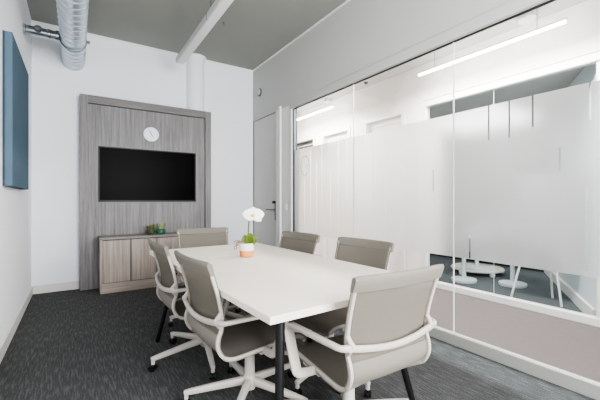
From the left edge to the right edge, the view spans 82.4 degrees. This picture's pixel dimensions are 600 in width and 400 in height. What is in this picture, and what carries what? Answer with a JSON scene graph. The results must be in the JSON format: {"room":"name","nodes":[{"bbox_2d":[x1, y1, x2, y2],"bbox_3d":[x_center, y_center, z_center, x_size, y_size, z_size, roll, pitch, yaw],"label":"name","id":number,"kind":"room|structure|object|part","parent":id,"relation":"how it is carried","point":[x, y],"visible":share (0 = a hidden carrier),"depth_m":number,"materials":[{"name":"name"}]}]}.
{"room":"office","nodes":[
{"label":"office","id":0,"kind":"room"},
{"bbox_2d":[0,0,31,345],"bbox_3d":[-1.444,-0.517,1.264,0.120,3.355,7.094,0,0,-33],"label":"wall","id":1,"kind":"structure","parent":0,"point":[15,204],"depth_m":3.02,"materials":[{"name":"paint"}]},
{"bbox_2d":[2,30,28,189],"bbox_3d":[-2.454,-0.685,2.975,0.058,1.150,1.035,0,0,-33],"label":"acoustic panel","id":2,"kind":"object","parent":1,"relation":"attached to","point":[15,77],"visible":1,"depth_m":2.64,"materials":[{"name":"blue fabric"}]},
{"bbox_2d":[0,286,32,362],"bbox_3d":[-1.382,1.090,1.292,0.014,0.100,6.874,0,0,-33],"label":"baseboard","id":3,"kind":"structure","parent":1,"relation":"attached to","point":[3,348],"depth_m":2.93,"materials":[{"name":"paint"}]},
{"bbox_2d":[32,22,252,285],"bbox_3d":[-2.017,-0.517,5.053,3.059,3.355,0.120,0,0,-33],"label":"wall","id":4,"kind":"structure","parent":0,"point":[111,69],"depth_m":4.53,"materials":[{"name":"paint"}]},
{"bbox_2d":[33,281,78,293],"bbox_3d":[-3.051,1.087,4.298,0.475,0.105,0.014,0,0,-33],"label":"baseboard","id":5,"kind":"structure","parent":4,"relation":"attached to","point":[55,287],"depth_m":4.29,"materials":[{"name":"paint"}]},
{"bbox_2d":[79,93,210,290],"bbox_3d":[-2.108,-0.108,4.843,1.697,2.497,0.128,0,0,-33],"label":"panel","id":6,"kind":"object","parent":4,"relation":"attached to","point":[103,121],"visible":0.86,"depth_m":4.65,"materials":[{"name":"grey wood"}]},
{"bbox_3d":[-2.107,-1.306,4.843,1.518,0.102,0.128,0,0,-33],"label":"rail","id":7,"kind":"part","parent":6,"relation":"part of","materials":[{"name":"grey wood"}]},
{"bbox_2d":[98,146,195,201],"bbox_3d":[-2.087,-0.347,4.782,1.256,0.722,0.026,0,0,-33],"label":"television","id":8,"kind":"object","parent":6,"relation":"attached to","point":[124,174],"visible":1,"depth_m":4.73,"materials":[{"name":"black plastic"}]},
{"bbox_3d":[-2.095,-0.347,4.794,1.284,0.750,0.028,0,0,-33],"label":"niche trim","id":9,"kind":"part","parent":6,"relation":"part of","materials":[{"name":"grey wood"}]},
{"bbox_2d":[143,127,158,141],"bbox_3d":[-2.078,-0.924,4.782,0.200,0.200,0.038,0,0,-33],"label":"wall clock","id":10,"kind":"object","parent":6,"relation":"attached to","point":[151,134],"visible":1,"depth_m":4.77,"materials":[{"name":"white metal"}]},
{"bbox_2d":[27,0,346,69],"bbox_3d":[-0.149,-2.245,2.096,3.159,0.100,7.074,0,0,-33],"label":"ceiling","id":11,"kind":"structure","parent":0,"point":[253,31],"depth_m":4.22,"materials":[{"name":"paint"}]},
{"bbox_2d":[56,0,89,70],"bbox_3d":[-1.024,-1.926,1.536,0.290,0.534,6.852,0,0,-33],"label":"spiral duct","id":12,"kind":"object","parent":11,"relation":"hanging from","point":[72,16],"visible":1,"depth_m":3.43,"materials":[{"name":"silver metal"}]},
{"bbox_2d":[23,23,58,41],"bbox_3d":[-2.714,-1.765,3.596,0.300,0.110,0.121,0,0,-33],"label":"pipe","id":13,"kind":"object","parent":12,"relation":"attached to","point":[38,31],"visible":1,"depth_m":3.57,"materials":[{"name":"silver metal"}]},
{"bbox_2d":[176,0,233,63],"bbox_3d":[-0.103,-2.017,2.291,0.112,0.355,5.550,0,0,-33],"label":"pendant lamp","id":14,"kind":"object","parent":11,"relation":"hanging from","point":[219,7],"visible":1,"depth_m":3.68,"materials":[{"name":"white metal"}]},
{"bbox_2d":[186,53,205,110],"bbox_3d":[-1.610,-1.778,5.260,0.330,0.835,0.330,0,0,-33],"label":"column","id":15,"kind":"structure","parent":0,"point":[195,63],"depth_m":5.14,"materials":[{"name":"paint"}]},
{"bbox_2d":[0,255,599,399],"bbox_3d":[1.474,1.180,4.185,8.159,0.080,8.600,0,0,-33],"label":"floor","id":16,"kind":"structure","parent":0,"point":[76,344],"depth_m":2.56,"materials":[{"name":"grey carpet"}]},
{"bbox_2d":[99,232,180,293],"bbox_3d":[-1.975,0.796,4.657,1.300,0.687,0.325,0,0,-33],"label":"base cabinet","id":17,"kind":"object","parent":16,"relation":"on","point":[126,263],"visible":0.56,"depth_m":4.34,"materials":[{"name":"grey wood"}]},
{"bbox_3d":[-2.508,0.812,4.309,0.026,0.655,0.325,0,0,-33],"label":"panel","id":18,"kind":"part","parent":17,"relation":"part of","materials":[{"name":"grey wood"}]},
{"bbox_3d":[-2.284,0.753,4.275,0.300,0.521,0.017,0,0,-33],"label":"door","id":19,"kind":"part","parent":17,"relation":"part of","materials":[{"name":"grey wood"}]},
{"bbox_3d":[-2.023,0.753,4.445,0.300,0.521,0.017,0,0,-33],"label":"door","id":20,"kind":"part","parent":17,"relation":"part of","materials":[{"name":"grey wood"}]},
{"bbox_2d":[146,224,154,234],"bbox_3d":[-2.017,0.383,4.622,0.137,0.140,0.123,0,0,26],"label":"potted succulent","id":21,"kind":"object","parent":17,"relation":"on","point":[151,230],"visible":1,"depth_m":4.58,"materials":[{"name":"green plant"}]},
{"bbox_2d":[146,230,154,234],"bbox_3d":[-2.008,0.427,4.612,0.112,0.052,0.112,0,0,-33],"label":"pot","id":22,"kind":"object","parent":17,"relation":"on","point":[149,232],"depth_m":4.58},
{"bbox_2d":[155,222,165,233],"bbox_3d":[-1.887,0.368,4.680,0.156,0.170,0.128,0,0,-33],"label":"potted succulent","id":23,"kind":"object","parent":17,"relation":"on","point":[160,230],"visible":1,"depth_m":4.64,"materials":[{"name":"teal ceramic"}]},
{"bbox_2d":[156,228,165,233],"bbox_3d":[-1.898,0.417,4.672,0.124,0.072,0.124,0,0,-33],"label":"pot","id":24,"kind":"object","parent":17,"relation":"on","point":[160,230],"depth_m":4.63,"materials":[{"name":"teal ceramic"}]},
{"bbox_3d":[-1.762,0.753,4.616,0.300,0.521,0.017,0,0,-33],"label":"door","id":25,"kind":"part","parent":17,"relation":"part of","materials":[{"name":"grey wood"}]},
{"bbox_2d":[148,239,237,379],"bbox_3d":[-0.712,0.710,2.509,0.755,0.859,0.765,0,0,-34],"label":"office chair","id":26,"kind":"object","parent":16,"relation":"on","point":[167,289],"visible":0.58,"depth_m":2.31,"materials":[{"name":"grey plastic"}]},
{"bbox_3d":[-0.871,0.538,2.687,0.579,0.494,0.032,0,0,-32],"label":"rail","id":27,"kind":"part","parent":26,"relation":"part of","materials":[{"name":"grey plastic"}]},
{"bbox_3d":[-0.857,1.047,2.399,0.358,0.095,0.043,0,0,-40],"label":"arm","id":28,"kind":"part","parent":26,"relation":"part of","materials":[{"name":"grey plastic"}]},
{"bbox_3d":[-0.875,1.047,2.644,0.358,0.095,0.042,0,0,32],"label":"arm","id":29,"kind":"part","parent":26,"relation":"part of","materials":[{"name":"grey plastic"}]},
{"bbox_3d":[-0.726,0.706,2.514,0.538,0.154,0.482,0,0,-34],"label":"seat","id":30,"kind":"part","parent":26,"relation":"part of","materials":[{"name":"grey"}]},
{"bbox_3d":[-0.641,0.661,2.223,0.349,0.235,0.114,0,0,-34],"label":"armrest","id":31,"kind":"part","parent":26,"relation":"part of","materials":[{"name":"grey plastic"}]},
{"bbox_3d":[-0.619,0.538,2.315,0.579,0.494,0.032,0,0,-36],"label":"rail","id":32,"kind":"part","parent":26,"relation":"part of","materials":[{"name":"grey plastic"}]},
{"bbox_3d":[-0.619,1.047,2.340,0.043,0.095,0.358,0,0,-22],"label":"arm","id":33,"kind":"part","parent":26,"relation":"part of","materials":[{"name":"grey plastic"}]},
{"bbox_2d":[168,227,242,326],"bbox_3d":[-0.860,0.710,3.228,0.713,0.859,0.708,0,0,-27],"label":"office chair","id":34,"kind":"object","parent":16,"relation":"on","point":[213,236],"visible":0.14,"depth_m":3.48,"materials":[{"name":"grey fabric"}]},
{"bbox_3d":[-0.656,1.047,3.151,0.332,0.095,0.039,0,0,19],"label":"arm","id":35,"kind":"part","parent":34,"relation":"part of","materials":[{"name":"grey plastic"}]},
{"bbox_2d":[174,250,307,399],"bbox_3d":[-0.302,0.710,1.967,0.766,0.859,0.746,0,0,-36],"label":"office chair","id":36,"kind":"object","parent":16,"relation":"on","point":[237,339],"visible":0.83,"depth_m":1.82,"materials":[{"name":"grey fabric"}]},
{"bbox_3d":[-0.561,0.661,2.117,0.349,0.235,0.114,0,0,-36],"label":"armrest","id":37,"kind":"part","parent":36,"relation":"part of","materials":[{"name":"grey plastic"}]},
{"bbox_3d":[-0.478,1.047,1.922,0.332,0.095,0.039,0,0,-11],"label":"arm","id":38,"kind":"part","parent":36,"relation":"part of","materials":[{"name":"grey plastic"}]},
{"bbox_3d":[-0.467,0.538,2.106,0.579,0.494,0.032,0,0,-34],"label":"rail","id":39,"kind":"part","parent":36,"relation":"part of","materials":[{"name":"grey plastic"}]},
{"bbox_3d":[-0.382,1.047,2.128,0.039,0.095,0.332,0,0,-29],"label":"arm","id":40,"kind":"part","parent":36,"relation":"part of","materials":[{"name":"grey plastic"}]},
{"bbox_3d":[-0.311,1.047,1.767,0.039,0.095,0.332,0,0,7],"label":"arm","id":41,"kind":"part","parent":36,"relation":"part of","materials":[{"name":"grey plastic"}]},
{"bbox_3d":[-0.316,0.706,1.938,0.538,0.154,0.482,0,0,-36],"label":"seat","id":42,"kind":"part","parent":36,"relation":"part of","materials":[{"name":"grey fabric"}]},
{"bbox_3d":[-0.221,0.661,1.651,0.349,0.235,0.114,0,0,-36],"label":"armrest","id":43,"kind":"part","parent":36,"relation":"part of","materials":[{"name":"grey plastic"}]},
{"bbox_3d":[-0.202,0.538,1.744,0.579,0.494,0.032,0,0,-38],"label":"rail","id":44,"kind":"part","parent":36,"relation":"part of","materials":[{"name":"grey plastic"}]},
{"bbox_3d":[-0.156,1.047,2.101,0.039,0.095,0.332,0,0,43],"label":"arm","id":45,"kind":"part","parent":36,"relation":"part of","materials":[{"name":"grey plastic"}]},
{"bbox_3d":[-0.112,1.047,1.877,0.332,0.095,0.039,0,0,25],"label":"arm","id":46,"kind":"part","parent":36,"relation":"part of","materials":[{"name":"grey plastic"}]},
{"bbox_2d":[149,243,414,399],"bbox_3d":[-0.268,0.781,2.321,0.998,0.726,2.009,0,0,-35],"label":"conference table","id":47,"kind":"object","parent":16,"relation":"on","point":[275,285],"visible":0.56,"depth_m":1.77,"materials":[{"name":"white laminate"}]},
{"bbox_3d":[-1.067,0.795,2.782,0.204,0.698,0.037,0,0,-14],"label":"leg","id":48,"kind":"part","parent":47,"relation":"part of","materials":[{"name":"black metal"}]},
{"bbox_2d":[234,207,263,256],"bbox_3d":[-0.381,0.232,2.554,0.208,0.372,0.111,0,0,28],"label":"potted orchid","id":49,"kind":"object","parent":47,"relation":"on","point":[246,245],"visible":1,"depth_m":2.54,"materials":[{"name":"ceramic"}]},
{"bbox_3d":[-0.400,0.394,2.564,0.106,0.048,0.106,0,0,-33],"label":"pot","id":50,"kind":"part","parent":49,"relation":"part of","materials":[{"name":"ceramic"}]},
{"bbox_3d":[-0.077,0.795,1.293,0.037,0.695,0.131,0,0,1],"label":"leg","id":51,"kind":"part","parent":47,"relation":"part of","materials":[{"name":"black metal"}]},
{"bbox_3d":[0.511,0.795,1.751,0.217,0.699,0.037,0,0,7],"label":"leg","id":52,"kind":"part","parent":47,"relation":"part of","materials":[{"name":"black metal"}]},
{"bbox_2d":[272,231,320,359],"bbox_3d":[-0.269,0.710,2.798,0.752,0.859,0.719,0,0,-38],"label":"office chair","id":53,"kind":"object","parent":16,"relation":"on","point":[296,241],"visible":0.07,"depth_m":2.98,"materials":[{"name":"grey fabric"}]},
{"bbox_2d":[284,237,394,397],"bbox_3d":[0.213,0.710,2.268,0.737,0.859,0.719,0,0,-38],"label":"office chair","id":54,"kind":"object","parent":16,"relation":"on","point":[367,252],"visible":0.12,"depth_m":2.32,"materials":[{"name":"grey fabric"}]},
{"bbox_3d":[0.079,1.047,2.122,0.039,0.095,0.332,0,0,38],"label":"arm","id":55,"kind":"part","parent":54,"relation":"part of","materials":[{"name":"grey plastic"}]},
{"bbox_3d":[0.225,0.706,2.296,0.538,0.154,0.482,0,0,-38],"label":"seat","id":56,"kind":"part","parent":54,"relation":"part of","materials":[{"name":"grey fabric"}]},
{"bbox_3d":[0.382,0.538,2.133,0.579,0.494,0.032,0,0,-36],"label":"rail","id":57,"kind":"part","parent":54,"relation":"part of","materials":[{"name":"grey plastic"}]},
{"bbox_3d":[0.306,1.047,2.114,0.039,0.095,0.332,0,0,-34],"label":"arm","id":58,"kind":"part","parent":54,"relation":"part of","materials":[{"name":"grey plastic"}]},
{"bbox_2d":[285,264,443,399],"bbox_3d":[0.263,0.710,1.675,0.710,0.859,0.702,0,0,-32],"label":"office chair","id":59,"kind":"object","parent":16,"relation":"on","point":[388,322],"visible":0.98,"depth_m":1.43,"materials":[{"name":"grey"}]},
{"bbox_3d":[0.063,0.661,1.431,0.114,0.235,0.349,0,0,-32],"label":"armrest","id":60,"kind":"part","parent":59,"relation":"part of","materials":[{"name":"grey plastic"}]},
{"bbox_3d":[0.080,0.538,1.524,0.032,0.494,0.579,0,0,-29],"label":"rail","id":61,"kind":"part","parent":59,"relation":"part of","materials":[{"name":"grey plastic"}]},
{"bbox_3d":[0.260,0.706,1.662,0.482,0.154,0.538,0,0,-32],"label":"seat","id":62,"kind":"part","parent":59,"relation":"part of","materials":[{"name":"grey"}]},
{"bbox_3d":[0.424,1.047,1.755,0.332,0.095,0.039,0,0,-19],"label":"arm","id":63,"kind":"part","parent":59,"relation":"part of","materials":[{"name":"grey plastic"}]},
{"bbox_3d":[0.462,0.538,1.760,0.032,0.494,0.579,0,0,-34],"label":"rail","id":64,"kind":"part","parent":59,"relation":"part of","materials":[{"name":"grey plastic"}]},
{"bbox_2d":[451,235,476,283],"bbox_3d":[2.323,0.810,4.858,0.340,0.660,0.340,0,0,-33],"label":"stool","id":65,"kind":"object","parent":16,"relation":"on","point":[463,278],"visible":0.55,"depth_m":4.83,"materials":[{"name":"white enamel"},{"name":"white plastic"}]},
{"bbox_3d":[2.323,0.812,4.858,0.060,0.564,0.060,0,0,-33],"label":"post","id":66,"kind":"part","parent":65,"relation":"part of","materials":[{"name":"white metal"}]},
{"bbox_2d":[451,260,504,277],"bbox_3d":[2.812,0.770,5.455,0.780,0.740,0.777,0,0,-33],"label":"coffee table","id":67,"kind":"object","parent":16,"relation":"on","point":[476,267],"visible":0.62,"depth_m":5.28,"materials":[{"name":"white plastic"}]},
{"bbox_2d":[423,51,599,326],"bbox_3d":[2.962,-0.102,2.758,0.095,2.485,4.585,0,0,-33],"label":"frame","id":68,"kind":"object","parent":16,"relation":"on","point":[584,318],"visible":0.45,"depth_m":3.65,"materials":[{"name":"white paint"}]},
{"bbox_2d":[597,60,599,318],"bbox_3d":[2.736,-0.102,3.109,0.070,2.340,0.050,0,0,-33],"label":"post","id":69,"kind":"object","parent":68,"relation":"attached to","point":[598,62],"visible":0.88,"depth_m":3.10,"materials":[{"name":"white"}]},
{"bbox_2d":[498,265,527,287],"bbox_3d":[2.865,0.810,4.614,0.340,0.660,0.340,0,0,-33],"label":"stool","id":70,"kind":"object","parent":16,"relation":"on","point":[506,283],"visible":0.48,"depth_m":4.59,"materials":[{"name":"white metal"}]},
{"bbox_3d":[2.865,0.812,4.614,0.060,0.564,0.060,0,0,-33],"label":"post","id":71,"kind":"part","parent":70,"relation":"part of","materials":[{"name":"white metal"}]},
{"bbox_2d":[510,266,562,306],"bbox_3d":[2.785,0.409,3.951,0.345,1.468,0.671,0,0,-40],"label":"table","id":72,"kind":"object","parent":16,"relation":"on","point":[518,269],"visible":0.13,"depth_m":3.99,"materials":[{"name":"white metal"}]},
{"bbox_3d":[2.657,0.430,4.008,0.350,1.425,0.024,0,0,17],"label":"leg","id":73,"kind":"part","parent":72,"relation":"part of","materials":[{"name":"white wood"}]},
{"bbox_3d":[2.883,0.430,3.982,0.169,1.422,0.023,0,0,-17],"label":"leg","id":74,"kind":"part","parent":72,"relation":"part of","materials":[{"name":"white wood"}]},
{"bbox_3d":[2.811,0.430,3.818,0.024,1.425,0.308,0,0,1],"label":"leg","id":75,"kind":"part","parent":72,"relation":"part of","materials":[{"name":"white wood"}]},
{"bbox_2d":[253,0,511,149],"bbox_3d":[1.155,-0.527,2.887,0.110,3.335,6.974,0,0,-33],"label":"wall","id":76,"kind":"structure","parent":0,"point":[360,34],"depth_m":3.70,"materials":[{"name":"paint"}]},
{"bbox_2d":[31,0,349,71],"bbox_3d":[-0.153,-2.184,2.093,2.949,0.022,6.874,0,0,-33],"label":"trim","id":77,"kind":"structure","parent":76,"relation":"attached to","point":[347,1],"depth_m":4.68,"materials":[{"name":"white paint"}]},
{"bbox_2d":[257,88,261,96],"bbox_3d":[-0.664,-1.755,5.542,0.038,0.132,0.132,0,0,-33],"label":"wall sensor","id":78,"kind":"object","parent":76,"relation":"attached to","point":[259,91],"visible":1,"depth_m":5.51,"materials":[{"name":"paint"}]},
{"bbox_2d":[253,113,275,246],"bbox_3d":[-0.570,-0.095,5.427,0.116,2.470,0.810,0,0,-33],"label":"door","id":79,"kind":"structure","parent":76,"relation":"in","point":[264,129],"depth_m":5.42,"materials":[{"name":"paint"}]},
{"bbox_3d":[-0.365,0.152,5.125,0.016,0.285,0.045,0,0,-33],"label":"lock plate","id":80,"kind":"part","parent":79,"relation":"part of","materials":[{"name":"silver metal"}]},
{"bbox_2d":[253,106,281,246],"bbox_3d":[-0.515,-0.115,5.375,0.090,2.510,0.957,0,0,-33],"label":"door frame","id":81,"kind":"structure","parent":76,"relation":"attached to","point":[279,111],"depth_m":4.98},
{"bbox_2d":[282,106,289,230],"bbox_3d":[-0.201,-0.095,4.862,0.004,2.470,0.236,0,0,-33],"label":"wall strip","id":82,"kind":"object","parent":76,"relation":"attached to","point":[285,111],"visible":0.64,"depth_m":4.84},
{"bbox_2d":[290,109,292,230],"bbox_3d":[-0.097,-0.095,4.760,0.082,2.470,0.040,0,0,-33],"label":"trim","id":83,"kind":"structure","parent":76,"relation":"attached to","point":[291,110],"depth_m":4.73,"materials":[{"name":"white metal"}]},
{"bbox_2d":[293,109,295,231],"bbox_3d":[-0.075,-0.109,4.729,0.040,2.318,0.036,0,0,-33],"label":"trim","id":84,"kind":"structure","parent":76,"relation":"attached to","point":[294,110],"depth_m":4.71,"materials":[{"name":"grey metal"}]},
{"bbox_2d":[295,137,352,238],"bbox_3d":[0.251,-0.107,4.209,0.009,2.315,1.191,0,0,-33],"label":"frosted glass film","id":85,"kind":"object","parent":76,"relation":"in","point":[335,156],"depth_m":4.12,"materials":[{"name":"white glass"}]},
{"bbox_2d":[353,84,353,237],"bbox_3d":[0.581,-0.107,3.711,0.012,2.315,0.005,0,0,-33],"label":"trim","id":86,"kind":"structure","parent":76,"relation":"attached to","point":[353,84],"depth_m":3.71,"materials":[{"name":"white metal"}]},
{"bbox_2d":[354,114,452,256],"bbox_3d":[0.901,-0.107,3.218,0.004,2.315,1.172,0,0,-33],"label":"frosted glass film","id":87,"kind":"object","parent":76,"relation":"in","point":[430,141],"depth_m":3.08,"materials":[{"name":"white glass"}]},
{"bbox_2d":[289,0,548,108],"bbox_3d":[1.422,-1.314,2.396,0.060,0.092,5.660,0,0,-33],"label":"trim","id":88,"kind":"structure","parent":76,"relation":"attached to","point":[511,8],"depth_m":2.85,"materials":[{"name":"paint"}]},
{"bbox_2d":[294,0,555,108],"bbox_3d":[1.455,-1.263,2.373,0.018,0.010,5.585,0,0,-33],"label":"trim","id":89,"kind":"structure","parent":76,"relation":"attached to","point":[549,1],"depth_m":2.77,"materials":[{"name":"metal"}]},
{"bbox_2d":[453,42,454,332],"bbox_3d":[1.224,-0.107,2.726,0.012,2.315,0.006,0,0,-33],"label":"trim","id":90,"kind":"structure","parent":76,"relation":"attached to","point":[453,42],"depth_m":2.72,"materials":[{"name":"white metal"}]},
{"bbox_2d":[428,326,599,399],"bbox_3d":[1.446,1.097,2.388,0.059,0.086,5.620,0,0,-33],"label":"trim","id":91,"kind":"structure","parent":76,"relation":"attached to","point":[578,385],"depth_m":2.28,"materials":[{"name":"paint"}]},
{"bbox_2d":[454,80,599,277],"bbox_3d":[1.543,-0.107,2.233,0.004,2.315,1.172,0,0,-33],"label":"frosted glass film","id":92,"kind":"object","parent":76,"relation":"in","point":[514,203],"depth_m":2.25,"materials":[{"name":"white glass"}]},
{"bbox_2d":[297,0,586,113],"bbox_3d":[1.316,-1.910,4.082,1.465,0.100,8.600,0,0,-33],"label":"ceiling","id":93,"kind":"structure","parent":0,"point":[556,6],"depth_m":4.16,"materials":[{"name":"white paint"}]},
{"bbox_2d":[297,105,332,119],"bbox_3d":[0.158,-1.712,6.347,0.020,0.295,1.440,0,0,-33],"label":"lamp","id":94,"kind":"object","parent":93,"relation":"hanging from","point":[331,106],"visible":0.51,"depth_m":6.15,"materials":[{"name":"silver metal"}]},
{"bbox_2d":[323,98,331,103],"bbox_3d":[0.496,-1.820,6.233,0.169,0.080,0.169,0,0,12],"label":"ceiling device","id":95,"kind":"object","parent":93,"relation":"attached to","point":[327,100],"visible":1,"depth_m":6.20,"materials":[{"name":"white plastic"}]},
{"bbox_2d":[418,17,566,75],"bbox_3d":[1.913,-1.712,3.656,0.020,0.295,1.565,0,0,-33],"label":"lamp","id":96,"kind":"object","parent":93,"relation":"hanging from","point":[562,21],"visible":0.94,"depth_m":3.49,"materials":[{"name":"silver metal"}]},
{"bbox_2d":[516,11,536,24],"bbox_3d":[2.248,-1.820,3.400,0.169,0.080,0.169,0,0,12],"label":"ceiling device","id":97,"kind":"object","parent":93,"relation":"attached to","point":[529,17],"visible":0.98,"depth_m":3.37,"materials":[{"name":"white plastic"}]},
{"bbox_2d":[297,0,599,269],"bbox_3d":[1.896,-0.350,4.460,0.100,3.020,8.600,0,0,-33],"label":"wall","id":98,"kind":"structure","parent":0,"point":[580,34],"depth_m":4.27,"materials":[{"name":"paint"}]},
{"bbox_2d":[297,135,314,232],"bbox_3d":[0.116,-0.085,7.179,0.112,2.450,0.840,0,0,-33],"label":"door","id":99,"kind":"structure","parent":98,"relation":"in","point":[312,142],"depth_m":7.18,"materials":[{"name":"paint"}]},
{"bbox_3d":[0.133,-1.143,7.190,0.008,0.186,0.692,0,0,-33],"label":"transom pane","id":100,"kind":"part","parent":99,"relation":"part of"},
{"bbox_3d":[0.074,-0.085,7.152,0.012,2.450,0.840,0,0,-33],"label":"casing","id":101,"kind":"part","parent":99,"relation":"part of","materials":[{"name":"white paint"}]},
{"bbox_2d":[321,126,350,258],"bbox_3d":[0.684,-0.080,6.308,0.112,2.440,0.840,0,0,-33],"label":"door","id":102,"kind":"structure","parent":98,"relation":"in","point":[331,243],"depth_m":6.48,"materials":[{"name":"paint"}]},
{"bbox_3d":[0.698,-0.058,6.317,0.010,2.195,0.640,0,0,-33],"label":"panel rail","id":103,"kind":"part","parent":102,"relation":"part of","materials":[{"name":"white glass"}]},
{"bbox_2d":[363,109,404,271],"bbox_3d":[1.323,-0.095,5.328,0.112,2.470,0.860,0,0,-33],"label":"door","id":104,"kind":"structure","parent":98,"relation":"in","point":[397,260],"depth_m":5.25,"materials":[{"name":"paint"}]},
{"bbox_3d":[1.337,-0.072,5.337,0.010,2.225,0.660,0,0,-33],"label":"panel rail","id":105,"kind":"part","parent":104,"relation":"part of","materials":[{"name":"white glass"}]},
{"bbox_2d":[423,50,599,106],"bbox_3d":[2.935,-1.309,2.744,0.036,0.090,4.590,0,0,-33],"label":"trim","id":106,"kind":"structure","parent":98,"relation":"attached to","point":[598,50],"depth_m":3.62,"materials":[{"name":"metal"}]},
{"bbox_2d":[433,116,533,251],"bbox_3d":[3.037,-0.110,6.876,0.100,2.540,5.800,0,0,-33],"label":"wall","id":107,"kind":"structure","parent":0,"point":[532,116],"depth_m":5.92,"materials":[{"name":"white paint"}]},
{"bbox_2d":[430,252,543,271],"bbox_3d":[2.987,1.055,6.843,0.020,0.170,5.800,0,0,-33],"label":"baseboard","id":108,"kind":"structure","parent":107,"relation":"attached to","point":[499,264],"depth_m":6.16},
{"bbox_2d":[430,66,584,124],"bbox_3d":[3.415,-1.420,5.450,3.525,0.080,8.600,0,0,-33],"label":"ceiling","id":109,"kind":"structure","parent":0,"point":[562,80],"depth_m":4.45,"materials":[{"name":"grey paint"}]},
{"bbox_2d":[553,63,596,315],"bbox_3d":[3.416,-0.110,4.405,0.061,2.540,2.750,0,0,27],"label":"wall","id":110,"kind":"structure","parent":0,"point":[586,287],"depth_m":3.48,"materials":[{"name":"white paint"}]},
{"bbox_2d":[544,270,595,315],"bbox_3d":[3.371,1.080,4.416,0.033,0.120,2.710,0,0,27],"label":"baseboard","id":111,"kind":"structure","parent":110,"relation":"attached to","point":[583,305],"depth_m":3.78,"materials":[{"name":"white ceramic"}]}
]}

